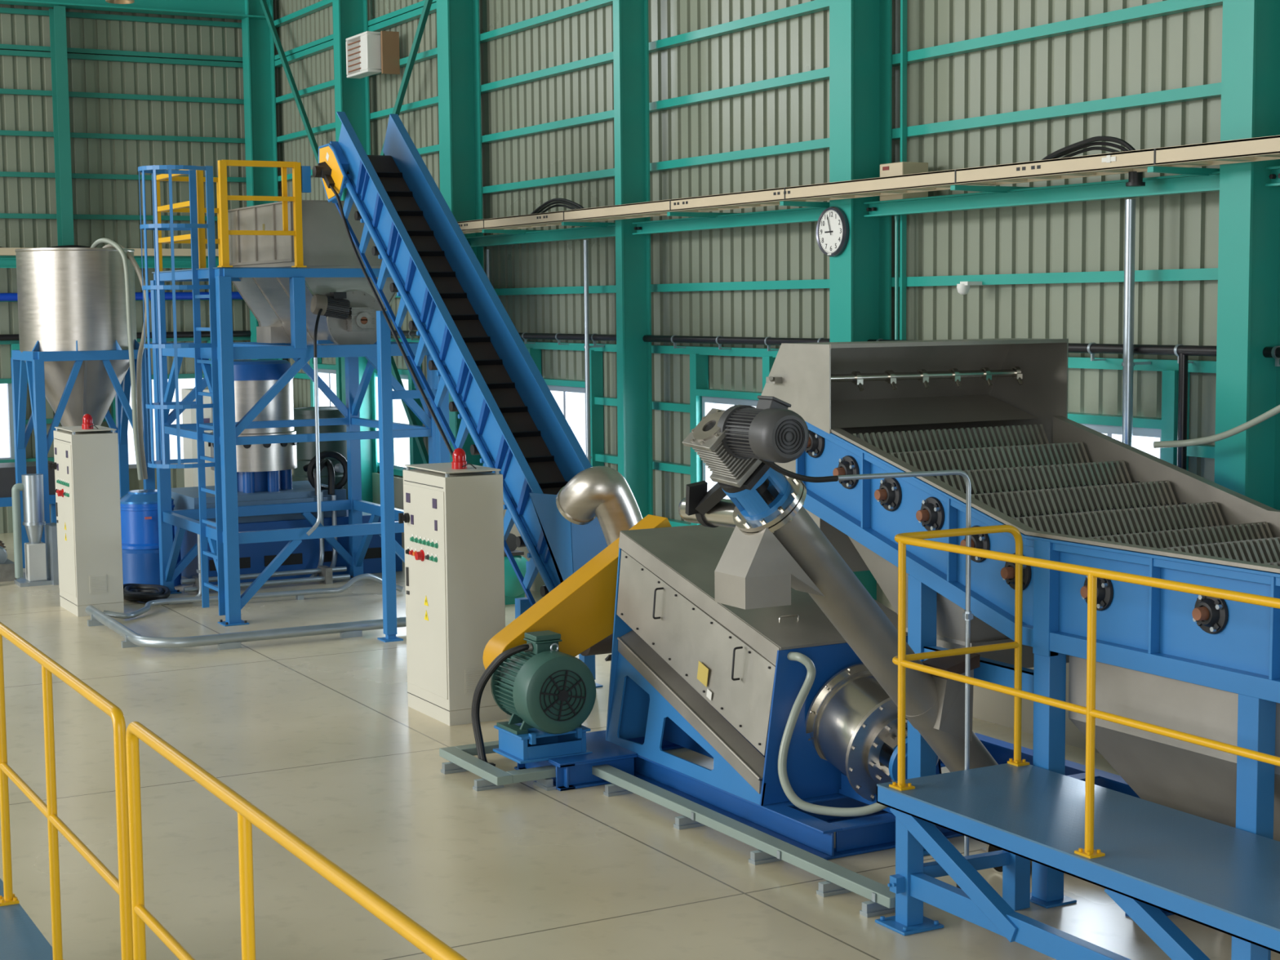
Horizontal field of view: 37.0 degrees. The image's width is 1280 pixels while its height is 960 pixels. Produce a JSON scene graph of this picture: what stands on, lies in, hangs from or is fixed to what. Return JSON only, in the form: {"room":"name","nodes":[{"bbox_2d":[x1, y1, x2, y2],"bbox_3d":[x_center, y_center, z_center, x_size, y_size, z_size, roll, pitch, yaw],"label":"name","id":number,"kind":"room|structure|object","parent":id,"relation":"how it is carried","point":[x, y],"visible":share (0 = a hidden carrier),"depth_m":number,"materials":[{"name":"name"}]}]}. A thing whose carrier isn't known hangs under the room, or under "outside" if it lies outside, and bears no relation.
{"room":"factory floor","nodes":[
{"label":"factory floor","id":0,"kind":"room"},
{"bbox_2d":[0,4,251,533],"bbox_3d":[-14.484,-3.409,20.016,22.100,8.980,0.116,-3,6,-29],"label":"wall","id":1,"kind":"structure","parent":0,"point":[144,89],"depth_m":24.32,"materials":[{"name":"beige metal"}]},
{"bbox_2d":[0,343,19,459],"bbox_3d":[-8.406,-0.480,23.625,1.538,2.370,0.140,-3,6,-29],"label":"window","id":2,"kind":"structure","parent":1,"relation":"in","point":[13,346],"depth_m":23.91,"materials":[{"name":"glass"}]},
{"bbox_2d":[0,330,250,341],"bbox_3d":[-10.164,-1.624,22.435,12.000,0.080,0.080,-3,6,-29],"label":"pipe","id":3,"kind":"object","parent":1,"relation":"attached to","point":[235,333],"visible":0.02,"depth_m":24.73,"materials":[{"name":"black paint"}]},
{"bbox_2d":[111,340,211,468],"bbox_3d":[-6.156,-0.616,24.864,1.372,2.370,0.140,-3,6,-29],"label":"window","id":4,"kind":"structure","parent":1,"relation":"in","point":[113,404],"depth_m":24.50,"materials":[{"name":"glass"}]},
{"bbox_2d":[181,387,214,487],"bbox_3d":[-5.345,-0.261,24.130,0.680,1.780,0.519,-3,6,-29],"label":"window","id":5,"kind":"structure","parent":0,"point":[188,415],"depth_m":23.91,"materials":[{"name":"glass"}]},
{"bbox_2d":[292,406,347,499],"bbox_3d":[-3.556,0.013,21.659,0.787,1.650,0.787,0,5,6],"label":"tank","id":6,"kind":"object","parent":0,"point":[306,451],"visible":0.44,"depth_m":21.29,"materials":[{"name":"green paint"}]},
{"bbox_2d":[0,533,1279,959],"bbox_3d":[-7.992,2.127,8.935,22.800,0.150,29.000,-3,6,-29],"label":"floor","id":7,"kind":"structure","parent":0,"point":[321,734],"depth_m":10.07,"materials":[{"name":"concrete"}]},
{"bbox_2d":[0,540,16,582],"bbox_3d":[-6.675,0.826,19.810,0.364,0.430,0.924,-3,6,-29],"label":"pump","id":8,"kind":"object","parent":7,"relation":"on","point":[6,566],"visible":0.98,"depth_m":19.76,"materials":[{"name":"metal"}]},
{"bbox_2d":[0,878,53,959],"bbox_3d":[-1.916,2.003,5.418,0.955,0.620,5.800,-3,6,-29],"label":"work platform","id":9,"kind":"object","parent":7,"relation":"on","point":[20,939],"visible":1,"depth_m":6.62,"materials":[{"name":"blue paint"}]},
{"bbox_2d":[0,622,133,959],"bbox_3d":[-2.168,1.054,6.690,0.070,1.042,2.995,-3,6,-29],"label":"guard rail","id":10,"kind":"object","parent":9,"relation":"on","point":[122,886],"visible":0.99,"depth_m":6.21,"materials":[{"name":"yellow metal"}]},
{"bbox_2d":[125,721,467,959],"bbox_3d":[-0.785,1.268,4.202,0.070,1.042,2.595,-3,6,-29],"label":"guard rail","id":11,"kind":"object","parent":9,"relation":"on","point":[248,814],"visible":1,"depth_m":4.38,"materials":[{"name":"yellow metal"}]},
{"bbox_2d":[0,460,56,523],"bbox_3d":[-7.247,0.365,21.508,1.400,1.050,0.740,-3,6,-29],"label":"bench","id":12,"kind":"object","parent":7,"relation":"on","point":[7,470],"visible":0.21,"depth_m":21.26,"materials":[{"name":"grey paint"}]},
{"bbox_2d":[11,473,58,586],"bbox_3d":[-6.148,0.502,19.486,0.439,1.125,0.350,-3,6,-29],"label":"filter","id":13,"kind":"object","parent":7,"relation":"on","point":[42,568],"visible":1,"depth_m":19.42,"materials":[{"name":"metal"}]},
{"bbox_2d":[48,5,74,245],"bbox_3d":[-7.157,-2.592,23.905,0.140,6.500,0.275,-3,6,-29],"label":"steel column","id":14,"kind":"structure","parent":7,"relation":"on","point":[57,15],"depth_m":23.67,"materials":[{"name":"teal metal"}]},
{"bbox_2d":[0,244,218,256],"bbox_3d":[-10.121,-2.654,21.934,11.700,0.140,0.240,-3,6,-29],"label":"cable tray","id":15,"kind":"object","parent":14,"relation":"attached to","point":[3,251],"visible":0.38,"depth_m":23.98,"materials":[{"name":"beige paint"}]},
{"bbox_2d":[0,257,218,267],"bbox_3d":[-10.134,-2.496,21.975,11.700,0.120,0.100,-3,6,-29],"label":"beam","id":16,"kind":"structure","parent":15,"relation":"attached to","point":[4,262],"depth_m":24.17,"materials":[{"name":"teal metal"}]},
{"bbox_2d":[0,291,243,301],"bbox_3d":[-10.149,-2.119,22.355,12.000,0.100,0.100,-3,6,-29],"label":"pipe","id":17,"kind":"object","parent":14,"relation":"attached to","point":[235,295],"visible":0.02,"depth_m":24.57,"materials":[{"name":"blue metal"}]},
{"bbox_2d":[0,0,266,19],"bbox_3d":[-7.198,-6.180,23.504,5.300,0.700,0.305,-3,6,-29],"label":"roof beam","id":18,"kind":"structure","parent":14,"relation":"on","point":[223,9],"depth_m":24.22,"materials":[{"name":"teal metal"}]},
{"bbox_2d":[10,247,155,568],"bbox_3d":[-5.948,-0.736,20.401,1.217,3.420,1.277,-3,6,-29],"label":"silo","id":19,"kind":"object","parent":7,"relation":"on","point":[73,354],"visible":0.72,"depth_m":19.89,"materials":[{"name":"silver metal"}]},
{"bbox_2d":[90,237,142,479],"bbox_3d":[-5.555,-1.269,20.111,0.672,2.531,0.130,2,6,27],"label":"hose","id":20,"kind":"object","parent":19,"relation":"hanging from","point":[127,288],"visible":0.91,"depth_m":19.94,"materials":[{"name":"grey plastic"}]},
{"bbox_2d":[102,244,150,479],"bbox_3d":[-5.459,-1.262,20.295,0.704,2.481,0.228,3,7,37],"label":"hose","id":21,"kind":"object","parent":19,"relation":"hanging from","point":[139,366],"visible":0.62,"depth_m":20.08,"materials":[{"name":"grey plastic"}]},
{"bbox_2d":[48,413,124,617],"bbox_3d":[-5.151,0.296,17.741,0.493,1.834,0.748,-3,6,-29],"label":"tall cabinet","id":22,"kind":"object","parent":7,"relation":"on","point":[86,465],"visible":1,"depth_m":17.47,"materials":[{"name":"white metal"}]},
{"bbox_2d":[48,462,57,470],"bbox_3d":[-5.476,-0.130,17.842,0.067,0.070,0.068,-3,6,-29],"label":"switch","id":23,"kind":"object","parent":22,"relation":"attached to","point":[54,465],"depth_m":17.83,"materials":[{"name":"black plastic"}]},
{"bbox_2d":[81,423,97,429],"bbox_3d":[-5.037,-0.490,17.516,0.115,0.050,0.194,-3,6,-29],"label":"lamp","id":24,"kind":"object","parent":22,"relation":"on","point":[84,426],"depth_m":17.51,"materials":[{"name":"red plastic"}]},
{"bbox_2d":[120,489,181,586],"bbox_3d":[-4.990,0.585,19.363,0.660,0.960,0.660,-3,6,-29],"label":"tank","id":25,"kind":"object","parent":7,"relation":"on","point":[139,508],"visible":0.59,"depth_m":19.09,"materials":[{"name":"paint"}]},
{"bbox_2d":[123,583,190,603],"bbox_3d":[-4.738,1.099,18.433,0.481,0.097,1.085,-5,7,-37],"label":"coil","id":26,"kind":"object","parent":7,"relation":"on","point":[143,593],"visible":0.83,"depth_m":18.34,"materials":[{"name":"black rubber"}]},
{"bbox_2d":[168,533,201,604],"bbox_3d":[-4.273,0.814,18.003,0.341,0.702,0.060,-3,6,-29],"label":"riser pipe","id":27,"kind":"object","parent":7,"relation":"on","point":[198,571],"visible":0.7,"depth_m":18.05,"materials":[{"name":"metal"}]},
{"bbox_2d":[84,605,406,649],"bbox_3d":[-3.448,1.269,16.232,3.487,0.138,1.617,0,5,11],"label":"conduit","id":28,"kind":"object","parent":7,"relation":"on","point":[355,628],"visible":0.96,"depth_m":15.89,"materials":[{"name":"metal"}]},
{"bbox_2d":[103,573,403,618],"bbox_3d":[-3.614,1.070,18.014,2.908,0.213,0.476,-3,6,-29],"label":"conduit","id":29,"kind":"object","parent":7,"relation":"on","point":[299,594],"visible":0.88,"depth_m":18.16,"materials":[{"name":"metal"}]},
{"bbox_2d":[241,0,282,359],"bbox_3d":[-4.935,-3.943,24.981,0.345,8.950,0.250,-3,6,-29],"label":"steel column","id":30,"kind":"structure","parent":7,"relation":"on","point":[258,42],"depth_m":24.89,"materials":[{"name":"teal metal"}]},
{"bbox_2d":[180,565,350,593],"bbox_3d":[-3.730,0.995,19.134,1.700,0.160,0.220,-3,6,-29],"label":"conduit","id":31,"kind":"object","parent":7,"relation":"on","point":[325,575],"visible":0.79,"depth_m":19.23,"materials":[{"name":"metal"}]},
{"bbox_2d":[137,160,435,626],"bbox_3d":[-3.498,-0.871,18.076,2.676,4.065,2.390,-3,6,-29],"label":"tower","id":32,"kind":"object","parent":7,"relation":"on","point":[223,536],"visible":0.76,"depth_m":17.13,"materials":[{"name":"blue metal"}]},
{"bbox_2d":[227,200,396,345],"bbox_3d":[-3.101,-1.946,18.415,1.178,1.365,2.323,-3,6,-29],"label":"hopper","id":33,"kind":"object","parent":32,"relation":"on","point":[349,306],"visible":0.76,"depth_m":17.62,"materials":[{"name":"silver metal"}]},
{"bbox_2d":[256,326,290,342],"bbox_3d":[-3.547,-1.439,18.929,0.360,0.160,0.450,-3,6,-29],"label":"outlet","id":34,"kind":"object","parent":33,"relation":"attached to","point":[264,334],"depth_m":18.71,"materials":[{"name":"silver metal"}]},
{"bbox_2d":[306,308,322,536],"bbox_3d":[-2.881,-0.544,17.216,0.111,2.066,0.446,1,6,18],"label":"conduit","id":35,"kind":"object","parent":33,"relation":"hanging from","point":[313,529],"visible":1,"depth_m":17.09,"materials":[{"name":"metal"}]},
{"bbox_2d":[171,360,402,584],"bbox_3d":[-3.706,-0.130,20.005,2.200,2.240,1.717,-3,6,-29],"label":"machine","id":36,"kind":"object","parent":7,"relation":"on","point":[264,471],"visible":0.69,"depth_m":19.62,"materials":[{"name":"blue paint"}]},
{"bbox_2d":[332,0,377,502],"bbox_3d":[-3.298,-3.689,22.035,0.345,8.950,0.200,-3,6,-29],"label":"steel column","id":37,"kind":"structure","parent":7,"relation":"on","point":[352,97],"depth_m":21.98,"materials":[{"name":"teal metal"}]},
{"bbox_2d":[259,0,428,463],"bbox_3d":[-3.420,-2.830,22.425,0.064,6.377,5.882,-3,6,-29],"label":"brace","id":38,"kind":"object","parent":37,"relation":"attached to","point":[409,412],"visible":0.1,"depth_m":23.51,"materials":[{"name":"teal paint"}]},
{"bbox_2d":[380,0,432,155],"bbox_3d":[-2.556,-4.227,20.702,0.064,3.097,2.852,-3,6,-29],"label":"brace","id":39,"kind":"object","parent":37,"relation":"attached to","point":[424,14],"visible":0.44,"depth_m":20.43,"materials":[{"name":"teal paint"}]},
{"bbox_2d":[398,448,506,725],"bbox_3d":[-1.300,0.688,13.054,0.493,1.834,0.748,-3,6,-29],"label":"tall cabinet","id":40,"kind":"object","parent":7,"relation":"on","point":[453,517],"visible":0.98,"depth_m":12.79,"materials":[{"name":"white metal"}]},
{"bbox_2d":[398,512,409,523],"bbox_3d":[-1.625,0.262,13.155,0.067,0.070,0.068,-3,6,-29],"label":"switch","id":41,"kind":"object","parent":40,"relation":"attached to","point":[406,517],"depth_m":13.14,"materials":[{"name":"black plastic"}]},
{"bbox_2d":[451,461,476,469],"bbox_3d":[-1.187,-0.098,12.829,0.115,0.050,0.194,-3,6,-29],"label":"lamp","id":42,"kind":"object","parent":40,"relation":"on","point":[455,464],"depth_m":12.82,"materials":[{"name":"red plastic"}]},
{"bbox_2d":[436,0,484,466],"bbox_3d":[-1.820,-3.460,19.376,0.345,8.950,0.280,-3,6,-29],"label":"steel column","id":43,"kind":"structure","parent":7,"relation":"on","point":[458,29],"depth_m":19.34,"materials":[{"name":"teal metal"}]},
{"bbox_2d":[312,111,613,688],"bbox_3d":[-1.339,-0.796,14.876,0.770,4.456,5.108,-3,6,-29],"label":"conveyor","id":44,"kind":"object","parent":7,"relation":"on","point":[517,428],"visible":0.73,"depth_m":15.08,"materials":[{"name":"blue metal"}]},
{"bbox_2d":[485,248,490,281],"bbox_3d":[-1.430,-0.625,19.138,0.195,3.340,0.056,-3,6,-29],"label":"riser pipe","id":45,"kind":"object","parent":7,"relation":"on","point":[487,251],"visible":0.07,"depth_m":18.95,"materials":[{"name":"metal"}]},
{"bbox_2d":[504,533,527,604],"bbox_3d":[-1.355,0.808,18.121,0.400,0.670,0.900,-3,6,-29],"label":"receiver","id":46,"kind":"object","parent":7,"relation":"on","point":[513,589],"visible":0.2,"depth_m":17.78,"materials":[{"name":"teal paint"}]},
{"bbox_2d":[583,240,604,463],"bbox_3d":[-0.409,-0.476,17.297,0.197,3.360,0.060,-3,6,-29],"label":"riser pipe","id":47,"kind":"object","parent":7,"relation":"on","point":[586,347],"visible":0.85,"depth_m":17.18,"materials":[{"name":"metal"}]},
{"bbox_2d":[555,466,642,546],"bbox_3d":[-0.189,0.771,12.517,0.699,1.743,0.407,-1,5,-5],"label":"duct","id":48,"kind":"object","parent":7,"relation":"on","point":[603,492],"visible":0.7,"depth_m":12.32,"materials":[{"name":"silver metal"}]},
{"bbox_2d":[613,0,653,518],"bbox_3d":[-0.071,-3.183,16.162,0.280,8.950,0.110,-3,6,-29],"label":"steel column","id":49,"kind":"structure","parent":7,"relation":"on","point":[630,17],"depth_m":16.26,"materials":[{"name":"teal metal"}]},
{"bbox_2d":[466,224,615,247],"bbox_3d":[-0.919,-2.267,17.823,0.100,0.100,3.460,-3,6,-29],"label":"beam","id":50,"kind":"structure","parent":49,"relation":"attached to","point":[580,233],"depth_m":17.73,"materials":[{"name":"teal metal"}]},
{"bbox_2d":[481,229,541,234],"bbox_3d":[-1.128,-2.330,17.988,0.760,0.040,0.045,-3,6,-29],"label":"tray arm","id":51,"kind":"object","parent":50,"relation":"attached to","point":[493,231],"visible":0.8,"depth_m":17.90,"materials":[{"name":"teal paint"}]},
{"bbox_2d":[561,222,615,226],"bbox_3d":[-0.329,-2.206,16.550,0.760,0.040,0.045,-3,6,-29],"label":"tray arm","id":52,"kind":"object","parent":50,"relation":"attached to","point":[570,224],"visible":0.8,"depth_m":16.46,"materials":[{"name":"teal paint"}]},
{"bbox_2d":[631,207,826,235],"bbox_3d":[0.719,-2.013,14.877,0.100,0.100,3.060,-3,6,-29],"label":"beam","id":53,"kind":"structure","parent":49,"relation":"attached to","point":[804,215],"depth_m":14.85,"materials":[{"name":"teal metal"}]},
{"bbox_2d":[666,211,737,217],"bbox_3d":[0.553,-2.070,14.964,0.760,0.040,0.045,-3,6,-29],"label":"bracket","id":54,"kind":"object","parent":53,"relation":"attached to","point":[707,215],"visible":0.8,"depth_m":14.88,"materials":[{"name":"teal metal"}]},
{"bbox_2d":[779,200,829,208],"bbox_3d":[1.323,-1.950,13.578,0.760,0.040,0.045,-3,6,-29],"label":"bracket","id":55,"kind":"object","parent":53,"relation":"attached to","point":[810,204],"visible":0.6,"depth_m":13.47,"materials":[{"name":"teal metal"}]},
{"bbox_2d":[439,740,895,917],"bbox_3d":[-0.020,1.808,10.138,0.760,0.110,3.780,-3,6,-29],"label":"rail","id":56,"kind":"object","parent":7,"relation":"on","point":[840,880],"visible":0.76,"depth_m":10.12,"materials":[{"name":"grey metal"}]},
{"bbox_2d":[471,514,964,860],"bbox_3d":[0.447,1.066,10.756,1.969,1.464,2.763,-3,6,-29],"label":"press","id":57,"kind":"object","parent":7,"relation":"on","point":[800,736],"visible":0.84,"depth_m":10.74,"materials":[{"name":"blue paint"}]},
{"bbox_2d":[539,670,586,721],"bbox_3d":[-0.443,1.240,11.009,0.298,0.298,0.010,-3,6,-29],"label":"grille","id":58,"kind":"object","parent":57,"relation":"attached to","point":[562,693],"depth_m":11.01,"materials":[{"name":"metal"}]},
{"bbox_2d":[617,630,764,794],"bbox_3d":[0.292,1.279,10.830,0.113,0.610,1.715,-3,6,-26],"label":"drip tray","id":59,"kind":"object","parent":57,"relation":"on","point":[735,691],"depth_m":10.69,"materials":[{"name":"silver metal"}]},
{"bbox_2d":[678,395,998,852],"bbox_3d":[1.075,0.753,9.085,2.094,2.382,1.277,-3,6,-29],"label":"conveyor","id":60,"kind":"object","parent":7,"relation":"on","point":[775,546],"visible":0.98,"depth_m":8.59,"materials":[{"name":"silver metal"}]},
{"bbox_2d":[775,419,804,453],"bbox_3d":[0.628,-0.181,8.027,0.144,0.144,0.006,-3,6,-29],"label":"grille","id":61,"kind":"object","parent":60,"relation":"attached to","point":[789,433],"depth_m":8.03,"materials":[{"name":"metal"}]},
{"bbox_2d":[829,0,892,600],"bbox_3d":[1.537,-2.939,13.336,0.345,8.950,0.260,-3,6,-29],"label":"steel column","id":62,"kind":"structure","parent":7,"relation":"on","point":[860,31],"depth_m":13.38,"materials":[{"name":"teal metal"}]},
{"bbox_2d":[816,206,848,257],"bbox_3d":[1.347,-1.738,13.403,0.050,0.350,0.350,-3,6,-29],"label":"wall clock","id":63,"kind":"object","parent":62,"relation":"attached to","point":[833,224],"visible":1,"depth_m":13.38,"materials":[{"name":"white plastic"}]},
{"bbox_2d":[457,134,1279,233],"bbox_3d":[1.404,-1.961,12.945,0.347,0.089,14.500,-3,6,-29],"label":"cable tray","id":64,"kind":"object","parent":62,"relation":"attached to","point":[1265,148],"visible":0.91,"depth_m":11.93,"materials":[{"name":"beige paint"}]},
{"bbox_2d":[530,198,584,213],"bbox_3d":[-0.724,-2.358,16.688,0.084,0.191,1.358,-3,6,-29],"label":"cable loop","id":65,"kind":"object","parent":64,"relation":"on","point":[559,202],"visible":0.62,"depth_m":16.65,"materials":[{"name":"black rubber"}]},
{"bbox_2d":[1041,136,1135,159],"bbox_3d":[2.518,-1.851,10.874,0.107,0.178,1.011,-3,6,-29],"label":"cable loop","id":66,"kind":"object","parent":64,"relation":"on","point":[1089,142],"visible":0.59,"depth_m":10.82,"materials":[{"name":"black rubber"}]},
{"bbox_2d":[1125,171,1145,186],"bbox_3d":[2.801,-1.702,10.818,0.110,0.080,0.110,-3,6,-29],"label":"cable gland","id":67,"kind":"object","parent":64,"relation":"attached to","point":[1135,179],"visible":1,"depth_m":10.79,"materials":[{"name":"plastic"}]},
{"bbox_2d":[758,458,973,888],"bbox_3d":[1.035,0.925,8.589,1.106,2.130,0.082,-3,6,-25],"label":"conduit","id":68,"kind":"object","parent":7,"relation":"on","point":[967,615],"visible":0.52,"depth_m":8.76,"materials":[{"name":"metal"}]},
{"bbox_2d":[986,844,1031,875],"bbox_3d":[2.201,1.824,9.341,1.006,0.184,0.359,0,5,11],"label":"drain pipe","id":69,"kind":"object","parent":7,"relation":"on","point":[998,870],"visible":0.06,"depth_m":9.37,"materials":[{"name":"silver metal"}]},
{"bbox_2d":[760,337,1279,959],"bbox_3d":[2.672,0.657,8.968,1.820,2.562,5.298,-3,6,-29],"label":"screen","id":70,"kind":"object","parent":7,"relation":"on","point":[994,411],"visible":0.8,"depth_m":9.49,"materials":[{"name":"blue paint"}]},
{"bbox_2d":[1153,404,1279,448],"bbox_3d":[3.179,-0.450,9.738,0.124,0.652,1.383,-4,6,-33],"label":"hose","id":71,"kind":"object","parent":70,"relation":"hanging from","point":[1276,410],"visible":1,"depth_m":10.01,"materials":[{"name":"grey plastic"}]},
{"bbox_2d":[875,524,1279,959],"bbox_3d":[2.189,1.215,7.316,0.820,1.762,3.250,-3,6,-29],"label":"work platform","id":72,"kind":"object","parent":7,"relation":"on","point":[1148,856],"visible":1,"depth_m":7.79,"materials":[{"name":"blue paint"}]},
{"bbox_2d":[1121,199,1151,446],"bbox_3d":[2.921,0.041,11.299,0.205,3.360,0.076,-3,6,-29],"label":"riser pipe","id":73,"kind":"object","parent":7,"relation":"on","point":[1128,363],"visible":0.5,"depth_m":11.16,"materials":[{"name":"metal"}]},
{"bbox_2d":[1214,0,1279,510],"bbox_3d":[3.303,-2.666,10.158,0.345,8.950,0.220,-3,6,-29],"label":"steel column","id":74,"kind":"structure","parent":7,"relation":"on","point":[1247,462],"depth_m":10.25,"materials":[{"name":"teal metal"}]},
{"bbox_2d":[863,171,1219,217],"bbox_3d":[2.416,-1.750,11.822,0.100,0.100,3.390,-3,6,-29],"label":"beam","id":75,"kind":"structure","parent":74,"relation":"attached to","point":[1178,184],"depth_m":11.64,"materials":[{"name":"teal metal"}]},
{"bbox_2d":[880,161,928,200],"bbox_3d":[1.798,-2.027,13.055,0.224,0.260,0.260,-3,6,-29],"label":"junction box","id":76,"kind":"object","parent":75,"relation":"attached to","point":[902,167],"visible":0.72,"depth_m":12.96,"materials":[{"name":"beige paint"}]},
{"bbox_2d":[950,185,1035,193],"bbox_3d":[2.248,-1.807,11.913,0.760,0.040,0.045,-3,6,-29],"label":"bracket","id":77,"kind":"object","parent":75,"relation":"attached to","point":[1005,189],"visible":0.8,"depth_m":11.83,"materials":[{"name":"teal metal"}]},
{"bbox_2d":[1147,166,1219,176],"bbox_3d":[3.067,-1.680,10.440,0.760,0.040,0.045,-3,6,-29],"label":"bracket","id":78,"kind":"object","parent":75,"relation":"attached to","point":[1171,170],"visible":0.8,"depth_m":10.35,"materials":[{"name":"teal metal"}]},
{"bbox_2d":[1265,165,1279,186],"bbox_3d":[4.279,-1.461,8.471,0.100,0.100,3.840,-3,6,-29],"label":"beam","id":79,"kind":"structure","parent":74,"relation":"attached to","point":[1274,175],"depth_m":10.10,"materials":[{"name":"teal metal"}]},
{"bbox_2d":[272,0,1222,753],"bbox_3d":[0.676,-3.147,15.536,0.360,8.980,22.900,-3,6,-29],"label":"wall","id":80,"kind":"structure","parent":0,"point":[739,90],"depth_m":14.62,"materials":[{"name":"beige"}]},
{"bbox_2d":[309,357,342,406],"bbox_3d":[-3.857,-0.991,23.777,0.120,1.470,1.050,-3,6,-29],"label":"window","id":81,"kind":"structure","parent":80,"relation":"in","point":[331,369],"depth_m":23.76,"materials":[{"name":"glass"}]},
{"bbox_2d":[346,31,399,78],"bbox_3d":[-2.986,-4.730,21.361,0.350,0.460,0.740,-3,6,-29],"label":"heater","id":82,"kind":"object","parent":80,"relation":"attached to","point":[368,53],"visible":1,"depth_m":21.09,"materials":[{"name":"white plastic"}]},
{"bbox_2d":[373,355,423,470],"bbox_3d":[-2.852,-0.835,21.968,0.120,1.470,1.548,-3,6,-29],"label":"window","id":83,"kind":"structure","parent":80,"relation":"in","point":[415,458],"depth_m":21.38,"materials":[{"name":"metal"}]},
{"bbox_2d":[526,347,604,466],"bbox_3d":[-0.721,-0.505,18.134,0.120,1.470,1.382,-3,6,-29],"label":"window","id":84,"kind":"structure","parent":80,"relation":"in","point":[596,366],"depth_m":17.54,"materials":[{"name":"metal"}]},
{"bbox_2d":[689,353,775,525],"bbox_3d":[0.767,-0.274,15.457,0.120,1.470,1.216,-3,6,-29],"label":"window","id":85,"kind":"structure","parent":80,"relation":"in","point":[702,398],"depth_m":15.84,"materials":[{"name":"metal"}]},
{"bbox_2d":[390,330,1279,470],"bbox_3d":[0.210,-0.071,16.288,0.136,2.325,20.200,-3,6,-29],"label":"pipe","id":86,"kind":"object","parent":80,"relation":"attached to","point":[1182,352],"visible":0.52,"depth_m":11.54,"materials":[{"name":"black paint"}]},
{"bbox_2d":[894,215,899,339],"bbox_3d":[1.796,-0.603,13.406,0.033,2.480,0.033,-1,5,-6],"label":"pipe","id":87,"kind":"object","parent":80,"relation":"attached to","point":[896,217],"visible":0.5,"depth_m":13.32,"materials":[{"name":"grey metal"}]},
{"bbox_2d":[899,0,906,339],"bbox_3d":[1.801,-4.106,13.053,0.038,6.480,0.025,-3,6,-29],"label":"slim post","id":88,"kind":"object","parent":80,"relation":"attached to","point":[903,219],"visible":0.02,"depth_m":13.21,"materials":[{"name":"teal metal"}]},
{"bbox_2d":[956,281,984,294],"bbox_3d":[2.204,-1.266,12.631,0.244,0.088,0.113,-3,6,-29],"label":"dome camera","id":89,"kind":"object","parent":80,"relation":"attached to","point":[963,288],"visible":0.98,"depth_m":12.57,"materials":[{"name":"white plastic"}]},
{"bbox_2d":[1067,369,1190,471],"bbox_3d":[2.857,0.050,11.696,0.120,1.470,1.216,-3,6,-29],"label":"window","id":90,"kind":"structure","parent":80,"relation":"in","point":[1165,428],"depth_m":11.18,"materials":[{"name":"metal"}]},
{"bbox_3d":[-8.082,-6.960,8.103,22.800,0.100,29.000,-3,6,-29],"label":"ceiling","id":91,"kind":"structure","parent":0,"visible":0},
{"bbox_2d":[105,0,134,4],"bbox_3d":[-4.801,-6.087,17.459,0.260,3.390,0.260,-3,6,-29],"label":"lamp","id":92,"kind":"object","parent":91,"relation":"hanging from","point":[115,2],"visible":1,"depth_m":17.71,"materials":[{"name":"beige metal"}]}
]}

